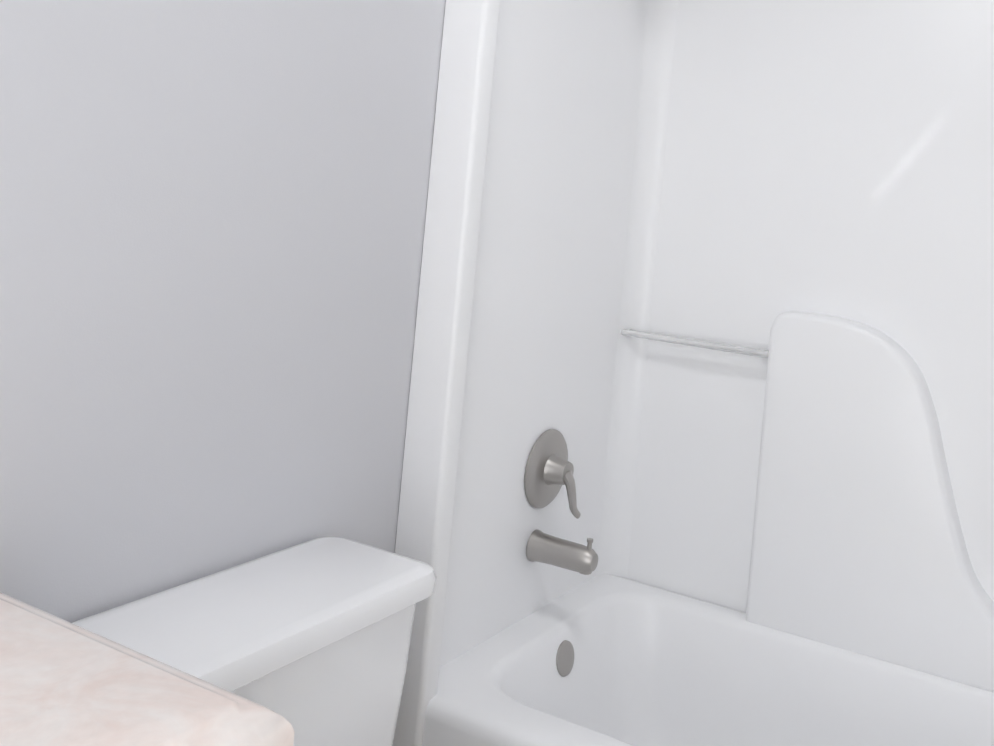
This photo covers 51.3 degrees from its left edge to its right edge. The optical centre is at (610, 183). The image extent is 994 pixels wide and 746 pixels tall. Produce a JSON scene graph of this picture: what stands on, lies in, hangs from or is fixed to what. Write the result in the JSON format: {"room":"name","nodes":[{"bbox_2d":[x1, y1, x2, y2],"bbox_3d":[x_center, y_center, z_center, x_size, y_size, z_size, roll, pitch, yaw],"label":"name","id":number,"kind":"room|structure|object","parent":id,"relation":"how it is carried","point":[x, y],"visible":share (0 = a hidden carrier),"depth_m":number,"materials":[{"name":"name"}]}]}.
{"room":"bathroom","nodes":[
{"label":"bathroom","id":0,"kind":"room"},
{"bbox_2d":[0,0,445,622],"bbox_3d":[-0.919,-0.115,0.883,0.100,2.740,4.250,5,-1,28],"label":"wall","id":1,"kind":"structure","parent":0,"point":[212,220],"depth_m":1.45,"materials":[{"name":"white paint"}]},
{"bbox_3d":[-0.317,1.338,0.470,1.755,0.060,4.250,5,-1,28],"label":"floor","id":2,"kind":"structure","parent":0,"visible":0},
{"bbox_2d":[0,592,294,745],"bbox_3d":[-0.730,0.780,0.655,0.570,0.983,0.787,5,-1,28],"label":"countertop","id":3,"kind":"structure","parent":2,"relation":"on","point":[64,682],"depth_m":0.86,"materials":[{"name":"white stone"}]},
{"bbox_2d":[72,537,436,745],"bbox_3d":[-0.284,0.955,1.288,0.773,0.735,0.530,5,-1,28],"label":"toilet","id":4,"kind":"object","parent":2,"relation":"on","point":[309,641],"visible":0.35,"depth_m":1.41,"materials":[{"name":"white ceramic"}]},
{"bbox_2d":[393,0,993,745],"bbox_3d":[0.530,0.312,1.851,1.591,2.186,0.933,5,-1,28],"label":"shower","id":5,"kind":"object","parent":2,"relation":"on","point":[699,444],"visible":0.98,"depth_m":2.27,"materials":[{"name":"white plastic"}]},
{"bbox_2d":[524,428,598,574],"bbox_3d":[-0.080,0.691,2.229,0.154,0.285,0.172,5,-1,28],"label":"faucet","id":6,"kind":"object","parent":5,"relation":"in","point":[548,471],"depth_m":2.22,"materials":[{"name":"silver metal"}]},
{"bbox_2d":[555,640,574,676],"bbox_3d":[-0.095,1.019,2.199,0.021,0.070,0.072,5,-1,28],"label":"overflow drain","id":7,"kind":"object","parent":5,"relation":"in","point":[564,649],"depth_m":2.19,"materials":[{"name":"silver metal"}]}
]}

